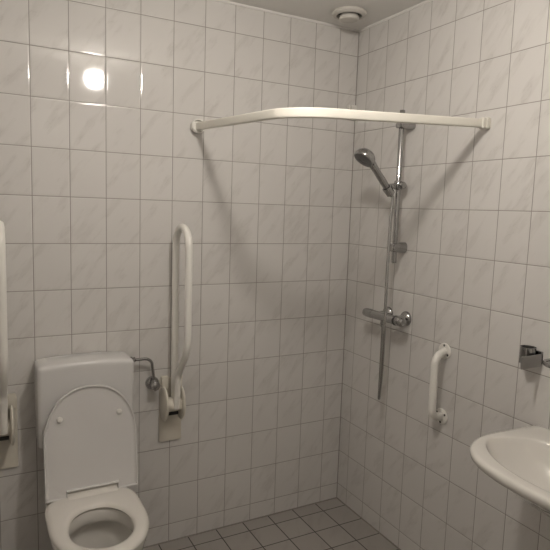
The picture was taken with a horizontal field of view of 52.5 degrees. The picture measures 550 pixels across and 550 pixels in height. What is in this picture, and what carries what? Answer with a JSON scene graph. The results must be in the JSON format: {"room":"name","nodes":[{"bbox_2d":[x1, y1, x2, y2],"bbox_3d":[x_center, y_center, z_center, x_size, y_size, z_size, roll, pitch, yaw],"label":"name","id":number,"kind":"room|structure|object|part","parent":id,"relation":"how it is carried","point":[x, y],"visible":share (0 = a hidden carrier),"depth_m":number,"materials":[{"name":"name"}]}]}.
{"room":"accessible bathroom","nodes":[
{"label":"accessible bathroom","id":0,"kind":"room"},
{"bbox_2d":[0,0,358,549],"bbox_3d":[-0.640,0.029,2.616,2.520,2.627,0.100,-2,8,-28],"label":"wall","id":1,"kind":"structure","parent":0,"point":[102,161],"depth_m":2.65,"materials":[{"name":"tile"}]},
{"bbox_2d":[0,221,17,468],"bbox_3d":[-1.082,0.315,2.211,0.113,1.061,0.259,-2,8,-28],"label":"rail","id":2,"kind":"object","parent":1,"relation":"attached to","point":[8,402],"visible":1,"depth_m":2.23,"materials":[{"name":"beige plastic"}]},
{"bbox_3d":[-1.152,0.670,2.363,0.112,0.316,0.010,-2,8,-28],"label":"wall plate","id":3,"kind":"part","parent":2,"relation":"part of","materials":[{"name":"beige plastic"}]},
{"bbox_2d":[131,357,159,390],"bbox_3d":[-0.609,0.460,2.594,0.158,0.180,0.070,-2,8,-28],"label":"supply valve","id":4,"kind":"object","parent":1,"relation":"attached to","point":[152,382],"visible":0.93,"depth_m":2.60,"materials":[{"name":"silver metal"}]},
{"bbox_3d":[-0.558,0.519,2.601,0.046,0.046,0.020,-2,8,-28],"label":"handle","id":5,"kind":"part","parent":4,"relation":"part of","materials":[{"name":"silver metal"}]},
{"bbox_2d":[158,224,192,441],"bbox_3d":[-0.439,0.296,2.556,0.113,1.061,0.259,-2,8,-28],"label":"rail","id":6,"kind":"object","parent":1,"relation":"attached to","point":[172,398],"visible":1,"depth_m":2.58,"materials":[{"name":"beige plastic"}]},
{"bbox_3d":[-0.509,0.651,2.708,0.112,0.316,0.010,-2,8,-28],"label":"wall plate","id":7,"kind":"part","parent":6,"relation":"part of","materials":[{"name":"beige plastic"}]},
{"bbox_2d":[143,497,336,548],"bbox_3d":[-0.659,1.338,2.725,2.320,0.009,0.009,-2,8,-28],"label":"trim","id":8,"kind":"structure","parent":1,"relation":"attached to","point":[334,497],"depth_m":2.96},
{"bbox_2d":[214,0,358,31],"bbox_3d":[-0.573,-1.268,2.419,2.320,0.015,0.016,-2,8,-28],"label":"trim","id":9,"kind":"structure","parent":1,"relation":"attached to","point":[223,1],"depth_m":2.75,"materials":[{"name":"white"}]},
{"bbox_2d":[336,36,358,496],"bbox_3d":[0.405,0.004,3.120,0.005,2.627,0.005,-2,8,-28],"label":"trim","id":10,"kind":"structure","parent":1,"relation":"attached to","point":[358,36],"depth_m":3.11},
{"bbox_2d":[347,105,356,120],"bbox_3d":[0.411,-0.872,2.994,0.051,0.078,0.020,-2,8,-28],"label":"wall bracket","id":11,"kind":"object","parent":1,"relation":"attached to","point":[352,107],"visible":0.34,"depth_m":2.99,"materials":[{"name":"white"}]},
{"bbox_2d":[143,498,398,549],"bbox_3d":[-0.028,1.547,1.561,2.520,0.100,2.880,-2,8,-28],"label":"floor","id":12,"kind":"structure","parent":0,"point":[326,525],"depth_m":2.89,"materials":[{"name":"grey tile"}]},
{"bbox_2d":[34,351,148,549],"bbox_3d":[-0.711,0.886,2.233,0.393,1.010,0.698,-2,8,-28],"label":"toilet","id":13,"kind":"object","parent":12,"relation":"on","point":[85,421],"visible":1,"depth_m":2.31,"materials":[{"name":"white ceramic"}]},
{"bbox_3d":[-0.770,0.690,2.342,0.377,0.454,0.078,-2,8,-28],"label":"lid","id":14,"kind":"part","parent":13,"relation":"part of","materials":[{"name":"white plastic"}]},
{"bbox_3d":[-0.671,0.950,2.138,0.366,0.024,0.480,-2,8,-28],"label":"seat","id":15,"kind":"part","parent":13,"relation":"part of","materials":[{"name":"white plastic"}]},
{"bbox_2d":[226,0,425,29],"bbox_3d":[0.061,-1.160,1.243,2.520,0.100,2.880,-2,8,-28],"label":"ceiling","id":16,"kind":"structure","parent":0,"point":[318,10],"depth_m":2.64,"materials":[{"name":"white paint"}]},
{"bbox_2d":[332,6,366,22],"bbox_3d":[0.357,-1.247,2.688,0.167,0.044,0.167,-2,8,-28],"label":"ceiling vent","id":17,"kind":"object","parent":16,"relation":"in","point":[345,14],"visible":1,"depth_m":2.65,"materials":[{"name":"plastic"}]},
{"bbox_2d":[337,0,549,549],"bbox_3d":[1.106,0.167,1.931,0.100,2.627,2.780,-2,8,-28],"label":"wall","id":18,"kind":"structure","parent":0,"point":[472,277],"depth_m":2.44,"materials":[{"name":"tile"}]},
{"bbox_2d":[190,107,490,132],"bbox_3d":[0.155,-0.607,2.157,1.312,0.094,0.604,4,7,17],"label":"rail","id":19,"kind":"object","parent":18,"relation":"attached to","point":[484,123],"visible":1,"depth_m":2.03,"materials":[{"name":"white metal"}]},
{"bbox_2d":[337,497,400,549],"bbox_3d":[0.994,1.466,2.103,0.009,0.009,2.680,-2,8,-28],"label":"trim","id":20,"kind":"structure","parent":18,"relation":"attached to","point":[337,497],"depth_m":3.00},
{"bbox_2d":[362,306,410,326],"bbox_3d":[0.553,0.211,2.748,0.102,0.088,0.304,-2,8,-28],"label":"shower mixer","id":21,"kind":"object","parent":18,"relation":"attached to","point":[404,319],"visible":0.98,"depth_m":2.69,"materials":[{"name":"silver metal"}]},
{"bbox_3d":[0.476,0.192,2.835,0.045,0.045,0.075,-2,8,-28],"label":"handle","id":22,"kind":"part","parent":21,"relation":"part of","materials":[{"name":"silver metal"}]},
{"bbox_3d":[0.588,0.220,2.629,0.047,0.047,0.061,-2,8,-28],"label":"handle","id":23,"kind":"part","parent":21,"relation":"part of","materials":[{"name":"silver metal"}]},
{"bbox_2d":[359,0,432,31],"bbox_3d":[1.080,-1.140,1.797,0.016,0.015,2.680,-2,8,-28],"label":"trim","id":24,"kind":"structure","parent":18,"relation":"attached to","point":[426,1],"depth_m":2.70,"materials":[{"name":"white"}]},
{"bbox_2d":[382,110,415,262],"bbox_3d":[0.572,-0.413,2.631,0.147,0.716,0.072,-2,8,-28],"label":"riser rail","id":25,"kind":"object","parent":18,"relation":"attached to","point":[398,185],"visible":0.92,"depth_m":2.63,"materials":[{"name":"silver metal"}]},
{"bbox_2d":[354,148,393,399],"bbox_3d":[0.454,0.022,2.628,0.238,1.206,0.110,-2,8,-28],"label":"shower","id":26,"kind":"object","parent":25,"relation":"attached to","point":[364,156],"visible":0.98,"depth_m":2.62,"materials":[{"name":"silver metal"}]},
{"bbox_3d":[0.490,-0.449,2.582,0.157,0.170,0.038,-2,8,-28],"label":"handle","id":27,"kind":"part","parent":26,"relation":"part of","materials":[{"name":"silver metal"}]},
{"bbox_3d":[0.598,-0.421,2.616,0.034,0.034,0.025,-2,8,-28],"label":"clamp knob","id":28,"kind":"part","parent":25,"relation":"part of","materials":[{"name":"silver metal"}]},
{"bbox_2d":[428,343,450,423],"bbox_3d":[0.713,0.488,2.474,0.097,0.370,0.079,-2,8,-28],"label":"grab rail","id":29,"kind":"object","parent":18,"relation":"attached to","point":[444,351],"visible":1,"depth_m":2.44,"materials":[{"name":"white plastic"}]},
{"bbox_2d":[470,425,549,516],"bbox_3d":[0.912,0.683,1.701,0.490,0.178,0.642,-2,8,-28],"label":"basin","id":30,"kind":"object","parent":18,"relation":"attached to","point":[518,459],"visible":1,"depth_m":1.88,"materials":[{"name":"white ceramic"}]},
{"bbox_2d":[519,345,542,369],"bbox_3d":[0.921,0.301,2.057,0.115,0.070,0.069,-2,8,-28],"label":"holder","id":31,"kind":"object","parent":18,"relation":"attached to","point":[529,356],"visible":1,"depth_m":2.04,"materials":[{"name":"silver metal"}]},
{"bbox_2d":[519,345,536,362],"bbox_3d":[0.937,0.295,2.070,0.060,0.061,0.060,-2,8,-28],"label":"cup","id":32,"kind":"object","parent":31,"relation":"on","point":[530,351],"depth_m":2.04,"materials":[{"name":"silver metal"}]},
{"bbox_3d":[0.935,0.316,2.031,0.115,0.047,0.008,-2,8,-28],"label":"plate arm","id":33,"kind":"part","parent":31,"relation":"part of","materials":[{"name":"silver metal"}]},
{"bbox_3d":[0.973,0.305,2.072,0.010,0.050,0.046,-2,8,-28],"label":"wall plate","id":34,"kind":"part","parent":31,"relation":"part of","materials":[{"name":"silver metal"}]},
{"bbox_2d":[542,358,549,368],"bbox_3d":[0.989,0.314,1.921,0.126,0.038,0.121,-2,8,-28],"label":"ring","id":35,"kind":"object","parent":18,"relation":"attached to","point":[546,362],"visible":1,"depth_m":1.92,"materials":[{"name":"silver metal"}]}
]}

